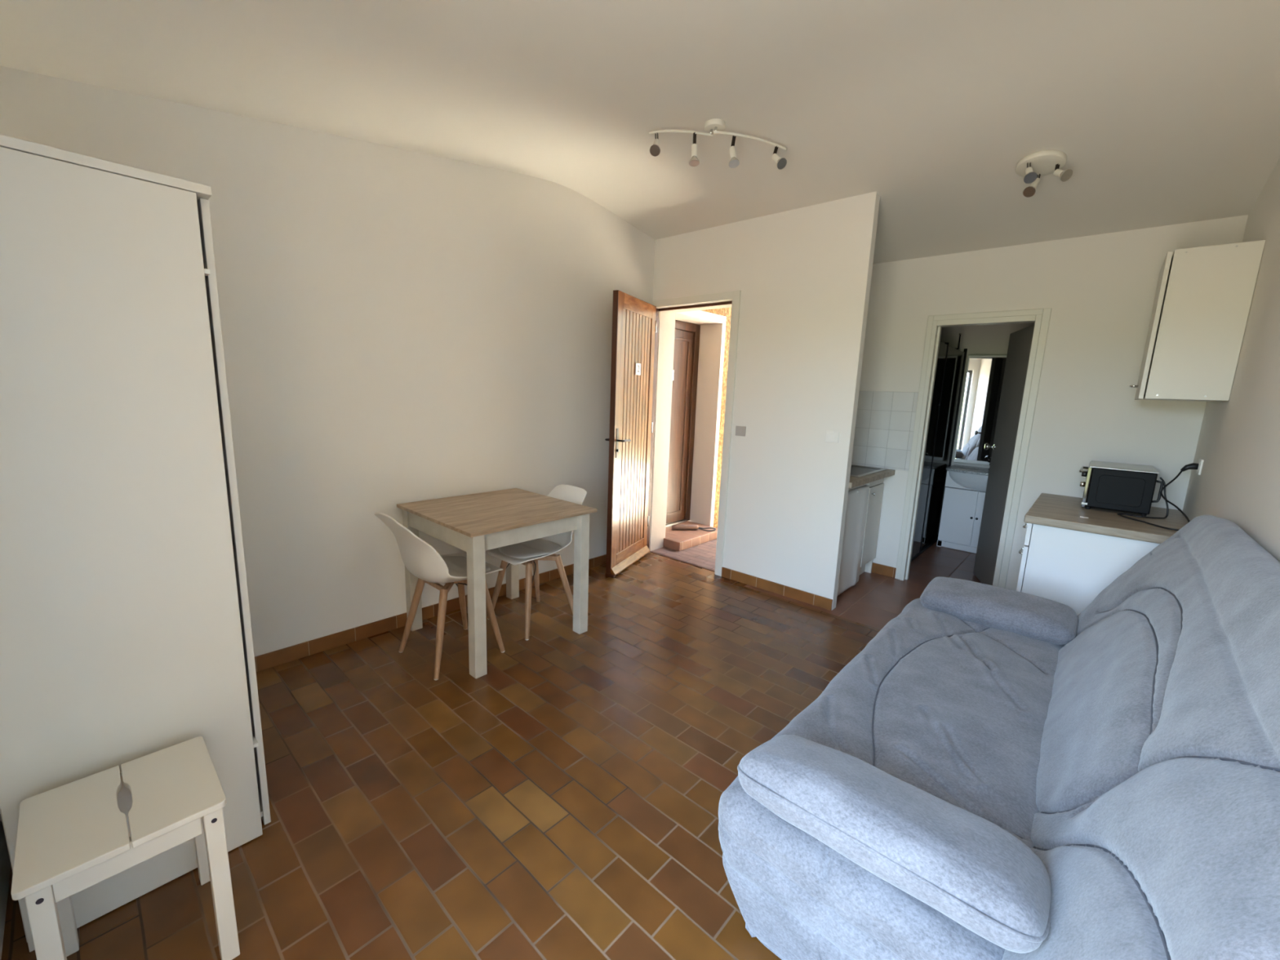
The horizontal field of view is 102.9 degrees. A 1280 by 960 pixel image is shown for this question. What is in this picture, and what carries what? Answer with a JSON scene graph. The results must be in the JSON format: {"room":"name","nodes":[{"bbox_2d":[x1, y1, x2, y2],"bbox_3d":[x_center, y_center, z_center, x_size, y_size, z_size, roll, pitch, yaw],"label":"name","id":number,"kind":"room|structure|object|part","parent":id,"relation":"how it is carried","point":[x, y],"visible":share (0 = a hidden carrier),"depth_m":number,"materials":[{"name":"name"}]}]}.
{"room":"studio apartment","nodes":[
{"label":"studio apartment","id":0,"kind":"room"},
{"bbox_2d":[0,66,655,656],"bbox_3d":[-1.187,-0.660,3.125,0.200,3.000,4.040,11,13,41],"label":"wall","id":1,"kind":"structure","parent":0,"point":[399,326],"depth_m":2.72,"materials":[{"name":"white paint"}]},
{"bbox_2d":[0,813,10,959],"bbox_3d":[-1.174,-0.216,0.564,3.702,3.000,0.200,11,13,41],"label":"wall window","id":2,"kind":"structure","parent":1,"relation":"in","point":[5,863],"depth_m":1.39,"materials":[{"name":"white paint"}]},
{"bbox_2d":[254,554,606,671],"bbox_3d":[-0.986,0.767,3.497,0.010,0.078,3.044,11,13,41],"label":"baseboard","id":3,"kind":"structure","parent":1,"relation":"attached to","point":[277,657],"depth_m":2.87,"materials":[{"name":"ceramic"}]},
{"bbox_2d":[0,538,981,959],"bbox_3d":[0.906,0.947,3.320,3.902,0.080,6.800,11,13,41],"label":"floor","id":4,"kind":"structure","parent":0,"point":[560,801],"depth_m":1.89,"materials":[{"name":"tile"}]},
{"bbox_2d":[10,736,239,959],"bbox_3d":[-1.218,0.966,1.235,0.337,0.440,0.325,11,13,41],"label":"step stool","id":5,"kind":"object","parent":4,"relation":"on","point":[72,837],"visible":1,"depth_m":1.17,"materials":[{"name":"white laminate"}]},
{"bbox_3d":[-1.202,1.007,1.048,0.046,0.424,0.034,11,13,41],"label":"leg","id":6,"kind":"part","parent":5,"relation":"part of","materials":[{"name":"white laminate"}]},
{"bbox_3d":[-1.416,0.967,1.237,0.042,0.424,0.034,11,13,41],"label":"leg","id":7,"kind":"part","parent":5,"relation":"part of","materials":[{"name":"white laminate"}]},
{"bbox_3d":[-1.236,0.939,1.434,0.042,0.424,0.035,11,13,41],"label":"leg","id":8,"kind":"part","parent":5,"relation":"part of","materials":[{"name":"white laminate"}]},
{"bbox_3d":[-1.022,0.980,1.245,0.046,0.424,0.035,11,13,41],"label":"leg","id":9,"kind":"part","parent":5,"relation":"part of","materials":[{"name":"white laminate"}]},
{"bbox_2d":[0,133,271,951],"bbox_3d":[-1.545,0.165,1.494,0.640,1.905,0.513,11,13,41],"label":"wardrobe","id":10,"kind":"object","parent":4,"relation":"on","point":[126,633],"visible":0.81,"depth_m":1.26,"materials":[{"name":"white laminate"}]},
{"bbox_3d":[-1.511,-0.762,1.334,0.640,0.022,0.513,11,13,41],"label":"panel","id":11,"kind":"part","parent":10,"relation":"part of","materials":[{"name":"white laminate"}]},
{"bbox_2d":[373,512,504,679],"bbox_3d":[-1.032,0.536,2.666,0.428,0.813,0.546,10,13,40],"label":"dining chair","id":12,"kind":"object","parent":4,"relation":"on","point":[421,559],"visible":0.91,"depth_m":2.52,"materials":[{"name":"white plastic"}]},
{"bbox_3d":[-1.213,0.717,2.721,0.152,0.423,0.039,0,10,-12],"label":"leg","id":13,"kind":"part","parent":12,"relation":"part of","materials":[{"name":"brown wood"}]},
{"bbox_3d":[-0.992,0.758,2.533,0.039,0.423,0.152,3,10,4],"label":"leg","id":14,"kind":"part","parent":12,"relation":"part of","materials":[{"name":"brown wood"}]},
{"bbox_3d":[-0.996,0.526,2.706,0.246,0.039,0.228,10,13,40],"label":"under frame","id":15,"kind":"part","parent":12,"relation":"part of","materials":[{"name":"brown wood"}]},
{"bbox_3d":[-1.025,0.686,2.939,0.039,0.422,0.138,1,10,-7],"label":"leg","id":16,"kind":"part","parent":12,"relation":"part of","materials":[{"name":"brown wood"}]},
{"bbox_3d":[-0.800,0.728,2.747,0.138,0.422,0.039,2,10,-1],"label":"leg","id":17,"kind":"part","parent":12,"relation":"part of","materials":[{"name":"brown wood"}]},
{"bbox_2d":[396,488,597,678],"bbox_3d":[-0.825,0.521,2.981,0.802,0.750,0.800,11,13,41],"label":"dining table","id":18,"kind":"object","parent":4,"relation":"on","point":[474,524],"visible":0.97,"depth_m":2.78,"materials":[{"name":"brown wood"}]},
{"bbox_3d":[-1.318,0.516,2.959,0.063,0.732,0.063,11,13,41],"label":"leg","id":19,"kind":"part","parent":18,"relation":"part of","materials":[{"name":"paint"}]},
{"bbox_3d":[-0.799,0.614,2.500,0.063,0.732,0.063,11,13,41],"label":"leg","id":20,"kind":"part","parent":18,"relation":"part of","materials":[{"name":"paint"}]},
{"bbox_3d":[-0.865,0.446,3.457,0.063,0.732,0.063,11,13,41],"label":"leg","id":21,"kind":"part","parent":18,"relation":"part of","materials":[{"name":"paint"}]},
{"bbox_3d":[-0.346,0.545,2.998,0.063,0.732,0.063,11,13,41],"label":"leg","id":22,"kind":"part","parent":18,"relation":"part of","materials":[{"name":"paint"}]},
{"bbox_2d":[487,484,586,639],"bbox_3d":[-0.626,0.465,3.160,0.428,0.813,0.546,10,13,40],"label":"dining chair","id":23,"kind":"object","parent":4,"relation":"on","point":[527,553],"visible":0.73,"depth_m":3.12,"materials":[{"name":"white plastic"}]},
{"bbox_3d":[-0.872,0.657,3.144,0.138,0.422,0.039,2,10,-2],"label":"leg","id":24,"kind":"part","parent":23,"relation":"part of","materials":[{"name":"brown wood"}]},
{"bbox_3d":[-0.645,0.698,2.954,0.039,0.422,0.138,1,10,-8],"label":"leg","id":25,"kind":"part","parent":23,"relation":"part of","materials":[{"name":"brown wood"}]},
{"bbox_3d":[-0.682,0.626,3.360,0.039,0.423,0.152,3,10,3],"label":"leg","id":26,"kind":"part","parent":23,"relation":"part of","materials":[{"name":"brown wood"}]},
{"bbox_3d":[-0.661,0.467,3.119,0.246,0.039,0.228,10,13,40],"label":"under frame","id":27,"kind":"part","parent":23,"relation":"part of","materials":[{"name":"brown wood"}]},
{"bbox_3d":[-0.459,0.666,3.173,0.152,0.423,0.039,0,10,-13],"label":"leg","id":28,"kind":"part","parent":23,"relation":"part of","materials":[{"name":"brown wood"}]},
{"bbox_2d":[663,520,717,551],"bbox_3d":[0.425,0.543,5.068,0.462,0.085,0.710,11,13,41],"label":"step","id":29,"kind":"structure","parent":4,"relation":"on","point":[675,540],"depth_m":4.90,"materials":[{"name":"tile"}]},
{"bbox_2d":[671,524,715,531],"bbox_3d":[0.538,0.472,5.083,0.445,0.054,0.076,2,10,-1],"label":"cloth bundle","id":30,"kind":"object","parent":29,"relation":"on","point":[681,526],"visible":1,"depth_m":5.06,"materials":[{"name":"brown fabric"}]},
{"bbox_2d":[836,483,869,596],"bbox_3d":[1.354,0.404,3.891,0.525,0.803,0.572,11,13,41],"label":"mini fridge","id":31,"kind":"object","parent":4,"relation":"on","point":[858,496],"visible":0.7,"depth_m":3.75,"materials":[{"name":"white plastic"}]},
{"bbox_2d":[859,478,884,574],"bbox_3d":[1.672,0.350,4.229,0.538,0.841,0.343,11,13,41],"label":"base cabinet","id":32,"kind":"object","parent":4,"relation":"on","point":[873,507],"visible":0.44,"depth_m":4.06,"materials":[{"name":"white laminate"}]},
{"bbox_2d":[848,469,895,488],"bbox_3d":[1.503,-0.053,3.934,0.596,0.040,0.954,11,13,41],"label":"countertop","id":33,"kind":"structure","parent":32,"relation":"on","point":[855,482],"depth_m":3.67,"materials":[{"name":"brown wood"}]},
{"bbox_2d":[849,464,887,477],"bbox_3d":[1.583,-0.222,3.988,0.500,0.279,0.630,11,13,41],"label":"sink","id":34,"kind":"object","parent":33,"relation":"in","point":[858,471],"visible":0.27,"depth_m":3.97,"materials":[{"name":"silver metal"}]},
{"bbox_2d":[849,466,878,475],"bbox_3d":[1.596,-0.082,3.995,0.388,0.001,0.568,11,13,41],"label":"basin","id":35,"kind":"object","parent":34,"relation":"in","point":[855,470],"depth_m":3.98,"materials":[{"name":"grey metal"}]},
{"bbox_3d":[1.858,0.004,4.012,0.012,0.067,0.343,11,13,41],"label":"panel","id":36,"kind":"part","parent":32,"relation":"part of","materials":[{"name":"white laminate"}]},
{"bbox_2d":[911,333,967,561],"bbox_3d":[2.581,-0.349,4.807,0.372,2.078,1.658,11,13,41],"label":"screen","id":37,"kind":"object","parent":4,"relation":"on","point":[951,362],"visible":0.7,"depth_m":4.88,"materials":[{"name":"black glass"}]},
{"bbox_3d":[2.663,0.688,4.862,0.032,0.024,1.635,11,13,41],"label":"rail","id":38,"kind":"part","parent":37,"relation":"part of","materials":[{"name":"black metal"}]},
{"bbox_3d":[2.431,-0.218,4.392,0.006,1.900,0.780,11,13,41],"label":"sliding pane","id":39,"kind":"part","parent":37,"relation":"part of","materials":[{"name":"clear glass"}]},
{"bbox_3d":[2.956,-0.303,4.990,0.006,1.900,0.860,11,13,41],"label":"fixed pane","id":40,"kind":"part","parent":37,"relation":"part of","materials":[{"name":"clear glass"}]},
{"bbox_2d":[936,471,986,553],"bbox_3d":[3.341,0.309,5.036,0.567,0.768,0.423,11,13,41],"label":"vanity unit","id":41,"kind":"object","parent":4,"relation":"on","point":[962,507],"visible":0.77,"depth_m":4.98,"materials":[{"name":"white laminate"}]},
{"bbox_3d":[3.115,0.355,5.005,0.279,0.538,0.019,11,13,41],"label":"door","id":42,"kind":"part","parent":41,"relation":"part of","materials":[{"name":"white laminate"}]},
{"bbox_3d":[3.233,0.025,4.853,0.567,0.156,0.018,11,13,41],"label":"panel","id":43,"kind":"part","parent":41,"relation":"part of","materials":[{"name":"white laminate"}]},
{"bbox_2d":[946,464,989,491],"bbox_3d":[3.333,-0.002,4.961,0.604,0.190,0.490,11,13,41],"label":"washbasin","id":44,"kind":"object","parent":41,"relation":"in","point":[972,477],"visible":0.57,"depth_m":4.88,"materials":[{"name":"white ceramic"}]},
{"bbox_3d":[3.324,0.395,4.820,0.279,0.538,0.019,11,13,41],"label":"door","id":45,"kind":"part","parent":41,"relation":"part of","materials":[{"name":"white laminate"}]},
{"bbox_2d":[718,515,1279,959],"bbox_3d":[1.180,0.673,1.653,1.056,1.048,2.260,11,13,41],"label":"sofa","id":46,"kind":"object","parent":4,"relation":"on","point":[1136,756],"visible":0.83,"depth_m":1.21,"materials":[{"name":"grey fabric"}]},
{"bbox_3d":[1.116,0.859,1.846,0.759,0.268,2.003,11,13,41],"label":"seat mattress","id":47,"kind":"part","parent":46,"relation":"part of","materials":[{"name":"grey fabric"}]},
{"bbox_2d":[737,734,1051,953],"bbox_3d":[0.533,0.759,1.147,0.622,0.183,0.296,11,13,41],"label":"sofa armrest","id":48,"kind":"object","parent":46,"relation":"on","point":[953,860],"visible":1,"depth_m":1.03,"materials":[{"name":"grey fabric"}]},
{"bbox_2d":[920,576,1078,644],"bbox_3d":[1.689,0.604,2.431,0.608,0.167,0.270,11,13,41],"label":"sofa armrest","id":49,"kind":"object","parent":46,"relation":"on","point":[1030,615],"visible":0.93,"depth_m":2.34,"materials":[{"name":"grey fabric"}]},
{"bbox_3d":[1.421,0.567,1.419,0.421,0.741,2.260,11,13,41],"label":"backrest","id":50,"kind":"part","parent":46,"relation":"part of","materials":[{"name":"grey fabric"}]},
{"bbox_2d":[1016,523,1159,615],"bbox_3d":[2.643,0.620,2.995,0.678,0.800,0.936,11,13,41],"label":"base cabinet","id":51,"kind":"object","parent":4,"relation":"on","point":[1070,568],"visible":0.27,"depth_m":2.68,"materials":[{"name":"white laminate"}]},
{"bbox_3d":[2.263,0.623,3.019,0.021,0.569,0.458,11,13,41],"label":"door","id":52,"kind":"part","parent":51,"relation":"part of","materials":[{"name":"white laminate"}]},
{"bbox_3d":[2.276,0.273,2.959,0.021,0.126,0.458,11,13,41],"label":"drawer","id":53,"kind":"part","parent":51,"relation":"part of","materials":[{"name":"white laminate"}]},
{"bbox_2d":[1023,493,1188,543],"bbox_3d":[2.660,0.206,2.910,0.668,0.044,0.978,11,13,41],"label":"countertop","id":54,"kind":"structure","parent":51,"relation":"on","point":[1064,512],"depth_m":2.73,"materials":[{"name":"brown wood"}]},
{"bbox_2d":[1079,460,1163,516],"bbox_3d":[2.833,0.040,3.034,0.356,0.250,0.452,11,13,41],"label":"oven","id":55,"kind":"object","parent":54,"relation":"on","point":[1120,486],"visible":1,"depth_m":2.87,"materials":[{"name":"black metal"}]},
{"bbox_3d":[2.598,0.024,2.996,0.024,0.032,0.032,11,13,41],"label":"knob","id":56,"kind":"part","parent":55,"relation":"part of","materials":[{"name":"silver metal"}]},
{"bbox_3d":[2.749,-0.065,3.159,0.038,0.012,0.292,11,13,41],"label":"handle","id":57,"kind":"part","parent":55,"relation":"part of","materials":[{"name":"silver metal"}]},
{"bbox_3d":[2.600,-0.035,2.986,0.024,0.032,0.032,11,13,41],"label":"knob","id":58,"kind":"part","parent":55,"relation":"part of","materials":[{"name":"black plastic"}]},
{"bbox_3d":[2.737,0.019,3.121,0.017,0.232,0.450,11,13,41],"label":"panel","id":59,"kind":"part","parent":55,"relation":"part of","materials":[{"name":"silver metal"}]},
{"bbox_3d":[2.691,0.061,2.863,0.190,0.160,0.005,11,13,41],"label":"pressed panel","id":60,"kind":"part","parent":55,"relation":"part of","materials":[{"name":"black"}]},
{"bbox_3d":[2.843,-0.079,3.010,0.283,0.005,0.450,11,13,41],"label":"plate","id":61,"kind":"part","parent":55,"relation":"part of","materials":[{"name":"silver metal"}]},
{"bbox_2d":[1117,462,1198,530],"bbox_3d":[2.753,0.066,2.708,0.285,0.309,0.478,11,13,41],"label":"power cord","id":62,"kind":"object","parent":55,"relation":"attached to","point":[1193,465],"visible":0.95,"depth_m":2.77,"materials":[{"name":"black plastic"}]},
{"bbox_2d":[0,0,1279,264],"bbox_3d":[0.475,-1.603,2.132,3.702,0.584,5.000,11,13,41],"label":"ceiling","id":63,"kind":"structure","parent":0,"point":[1162,113],"depth_m":2.11,"materials":[{"name":"white paint"}]},
{"bbox_2d":[648,118,786,169],"bbox_3d":[0.416,-1.706,2.598,0.748,0.224,0.142,1,10,-9],"label":"track light","id":64,"kind":"object","parent":63,"relation":"attached to","point":[716,126],"visible":0.99,"depth_m":2.58,"materials":[{"name":"white paint"}]},
{"bbox_3d":[0.274,-1.616,2.579,0.052,0.037,0.052,11,13,41],"label":"bulb","id":65,"kind":"part","parent":64,"relation":"part of","materials":[{"name":"white glass"}]},
{"bbox_3d":[0.276,-1.721,2.582,0.016,0.066,0.018,11,13,41],"label":"stem","id":66,"kind":"part","parent":64,"relation":"part of","materials":[{"name":"brown metal"}]},
{"bbox_3d":[0.371,-1.765,2.580,0.014,0.025,0.047,-6,13,-40],"label":"post","id":67,"kind":"part","parent":64,"relation":"part of","materials":[{"name":"silver metal"}]},
{"bbox_3d":[0.474,-1.716,2.595,0.022,0.066,0.011,-5,12,-35],"label":"stem","id":68,"kind":"part","parent":64,"relation":"part of","materials":[{"name":"brown metal"}]},
{"bbox_3d":[0.711,-1.724,2.680,0.032,0.064,0.012,-5,12,-36],"label":"stem","id":69,"kind":"part","parent":64,"relation":"part of","materials":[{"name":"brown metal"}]},
{"bbox_2d":[1015,150,1072,197],"bbox_3d":[2.011,-1.532,2.575,0.218,0.183,0.234,4,10,9],"label":"light","id":70,"kind":"object","parent":63,"relation":"attached to","point":[1039,164],"visible":1,"depth_m":2.53,"materials":[{"name":"white paint"}]},
{"bbox_3d":[2.022,-1.594,2.578,0.204,0.056,0.204,11,13,41],"label":"plate","id":71,"kind":"part","parent":70,"relation":"part of","materials":[{"name":"white paint"}]},
{"bbox_3d":[2.075,-1.552,2.540,0.016,0.056,0.032,11,13,41],"label":"stem","id":72,"kind":"part","parent":70,"relation":"part of","materials":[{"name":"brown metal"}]},
{"bbox_2d":[701,306,731,528],"bbox_3d":[2.764,-1.288,7.734,0.640,2.950,8.158,11,13,41],"label":"wall","id":73,"kind":"structure","parent":0,"point":[726,312],"depth_m":5.18,"materials":[{"name":"paint"}]},
{"bbox_2d":[666,320,700,526],"bbox_3d":[0.306,-0.532,5.070,0.100,2.023,0.722,11,13,41],"label":"door","id":74,"kind":"structure","parent":73,"relation":"in","point":[686,335],"depth_m":5.17,"materials":[{"name":"brown wood"}]},
{"bbox_3d":[0.277,0.460,5.211,0.050,0.016,0.600,11,13,41],"label":"sill","id":75,"kind":"part","parent":74,"relation":"part of","materials":[{"name":"silver metal"}]},
{"bbox_3d":[0.307,-0.504,5.049,0.010,1.765,0.470,11,13,41],"label":"moulding","id":76,"kind":"part","parent":74,"relation":"part of","materials":[{"name":"brown wood"}]},
{"bbox_2d":[675,310,726,527],"bbox_3d":[0.428,-0.505,4.981,0.286,2.180,0.818,11,13,41],"label":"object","id":77,"kind":"structure","parent":73,"relation":"attached to","point":[713,326],"depth_m":5.19,"materials":[{"name":"beige paint"}]},
{"bbox_2d":[648,191,879,609],"bbox_3d":[0.803,-0.719,3.891,1.732,3.000,0.235,11,13,41],"label":"wall","id":78,"kind":"structure","parent":0,"point":[803,275],"depth_m":3.54,"materials":[{"name":"white paint"}]},
{"bbox_2d":[662,312,675,546],"bbox_3d":[0.138,-0.436,4.721,0.334,2.110,0.033,11,13,41],"label":"trim","id":79,"kind":"structure","parent":78,"relation":"attached to","point":[674,313],"depth_m":4.60,"materials":[{"name":"beige wood"}]},
{"bbox_2d":[604,289,741,577],"bbox_3d":[0.164,-0.330,3.927,0.845,2.175,0.747,11,13,41],"label":"door","id":80,"kind":"structure","parent":78,"relation":"in","point":[635,321],"depth_m":3.99,"materials":[{"name":"brown wood"}]},
{"bbox_3d":[-0.171,-0.284,3.869,0.168,0.220,0.130,6,11,23],"label":"handle","id":81,"kind":"part","parent":80,"relation":"part of","materials":[{"name":"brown metal"}]},
{"bbox_3d":[-0.062,-0.350,4.103,0.042,2.113,0.531,6,11,23],"label":"rail","id":82,"kind":"part","parent":80,"relation":"part of","materials":[{"name":"brown wood"}]},
{"bbox_3d":[-0.015,-0.873,4.020,0.005,0.090,0.090,6,11,23],"label":"number plate","id":83,"kind":"part","parent":80,"relation":"part of","materials":[{"name":"white plastic"}]},
{"bbox_3d":[0.393,-0.365,4.178,0.845,2.175,0.065,11,13,41],"label":"frame","id":84,"kind":"part","parent":80,"relation":"part of","materials":[{"name":"white paint"}]},
{"bbox_2d":[649,551,715,571],"bbox_3d":[0.365,0.699,4.390,0.754,0.004,0.020,11,13,41],"label":"trim","id":85,"kind":"structure","parent":78,"relation":"attached to","point":[650,551],"depth_m":4.38,"materials":[{"name":"brown wood"}]},
{"bbox_2d":[649,304,731,551],"bbox_3d":[0.468,-0.350,4.282,0.754,2.114,0.184,11,13,41],"label":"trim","id":86,"kind":"structure","parent":78,"relation":"attached to","point":[664,342],"depth_m":4.51,"materials":[{"name":"beige paint"}]},
{"bbox_2d":[735,425,746,436],"bbox_3d":[0.751,-0.366,3.817,0.084,0.074,0.015,11,13,41],"label":"light switch","id":87,"kind":"object","parent":78,"relation":"attached to","point":[740,430],"visible":1,"depth_m":3.81,"materials":[{"name":"grey plastic"}]},
{"bbox_2d":[721,566,832,610],"bbox_3d":[0.981,0.791,3.772,0.886,0.078,0.012,11,13,41],"label":"baseboard","id":88,"kind":"structure","parent":78,"relation":"attached to","point":[781,589],"depth_m":3.73,"materials":[{"name":"tile"}]},
{"bbox_2d":[825,431,839,443],"bbox_3d":[1.265,-0.284,3.361,0.084,0.074,0.015,11,13,41],"label":"light switch","id":89,"kind":"object","parent":78,"relation":"attached to","point":[831,436],"visible":1,"depth_m":3.35,"materials":[{"name":"white plastic"}]},
{"bbox_2d":[939,322,1035,467],"bbox_3d":[3.368,-0.560,5.272,1.470,2.400,0.120,11,13,41],"label":"wall","id":90,"kind":"structure","parent":0,"point":[983,340],"depth_m":5.08,"materials":[{"name":"white paint"}]},
{"bbox_2d":[953,355,1006,465],"bbox_3d":[3.486,-0.674,4.992,0.594,1.061,0.026,8,11,30],"label":"bathroom mirror","id":91,"kind":"object","parent":90,"relation":"attached to","point":[984,374],"visible":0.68,"depth_m":5.05,"materials":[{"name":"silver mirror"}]},
{"bbox_2d":[853,214,1248,591],"bbox_3d":[2.443,-0.627,3.706,2.272,3.000,0.070,11,13,41],"label":"wall","id":92,"kind":"structure","parent":0,"point":[1100,290],"depth_m":3.33,"materials":[{"name":"white paint"}]},
{"bbox_2d":[871,562,896,577],"bbox_3d":[2.019,0.747,4.228,0.186,0.085,0.012,11,13,41],"label":"baseboard","id":93,"kind":"structure","parent":92,"relation":"attached to","point":[877,568],"depth_m":4.22,"materials":[{"name":"tile"}]},
{"bbox_2d":[851,391,918,471],"bbox_3d":[1.879,-0.419,4.195,0.710,0.612,0.008,11,13,41],"label":"backsplash","id":94,"kind":"structure","parent":92,"relation":"attached to","point":[885,422],"depth_m":4.11,"materials":[{"name":"white tile"}]},
{"bbox_2d":[894,307,1051,588],"bbox_3d":[2.600,-0.194,3.988,0.726,2.062,0.662,11,13,41],"label":"door","id":95,"kind":"structure","parent":92,"relation":"in","point":[1027,345],"depth_m":3.81,"materials":[{"name":"white paint"}]},
{"bbox_3d":[2.819,-0.268,4.112,0.068,0.054,0.054,6,10,21],"label":"knob","id":96,"kind":"part","parent":95,"relation":"part of","materials":[{"name":"silver metal"}]},
{"bbox_2d":[1182,157,1279,561],"bbox_3d":[1.720,-0.208,1.132,0.150,3.000,4.910,11,13,41],"label":"wall","id":97,"kind":"structure","parent":0,"point":[1238,482],"depth_m":2.09,"materials":[{"name":"white paint"}]},
{"bbox_2d":[1128,240,1265,401],"bbox_3d":[2.820,-0.772,2.634,0.344,0.714,0.482,11,13,41],"label":"upper cabinet","id":98,"kind":"object","parent":97,"relation":"attached to","point":[1203,297],"visible":1,"depth_m":2.44,"materials":[{"name":"white laminate"}]},
{"bbox_3d":[2.777,-0.527,2.872,0.035,0.010,0.140,11,13,41],"label":"handle","id":99,"kind":"part","parent":98,"relation":"part of","materials":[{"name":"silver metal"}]},
{"bbox_3d":[2.726,-0.787,2.719,0.018,0.708,0.478,11,13,41],"label":"door","id":100,"kind":"part","parent":98,"relation":"part of","materials":[{"name":"white laminate"}]},
{"bbox_2d":[1195,458,1204,475],"bbox_3d":[3.016,-0.071,2.752,0.012,0.082,0.084,11,13,41],"label":"wall outlet","id":101,"kind":"object","parent":97,"relation":"attached to","point":[1201,460],"visible":0.98,"depth_m":2.73,"materials":[{"name":"white plastic"}]}
]}

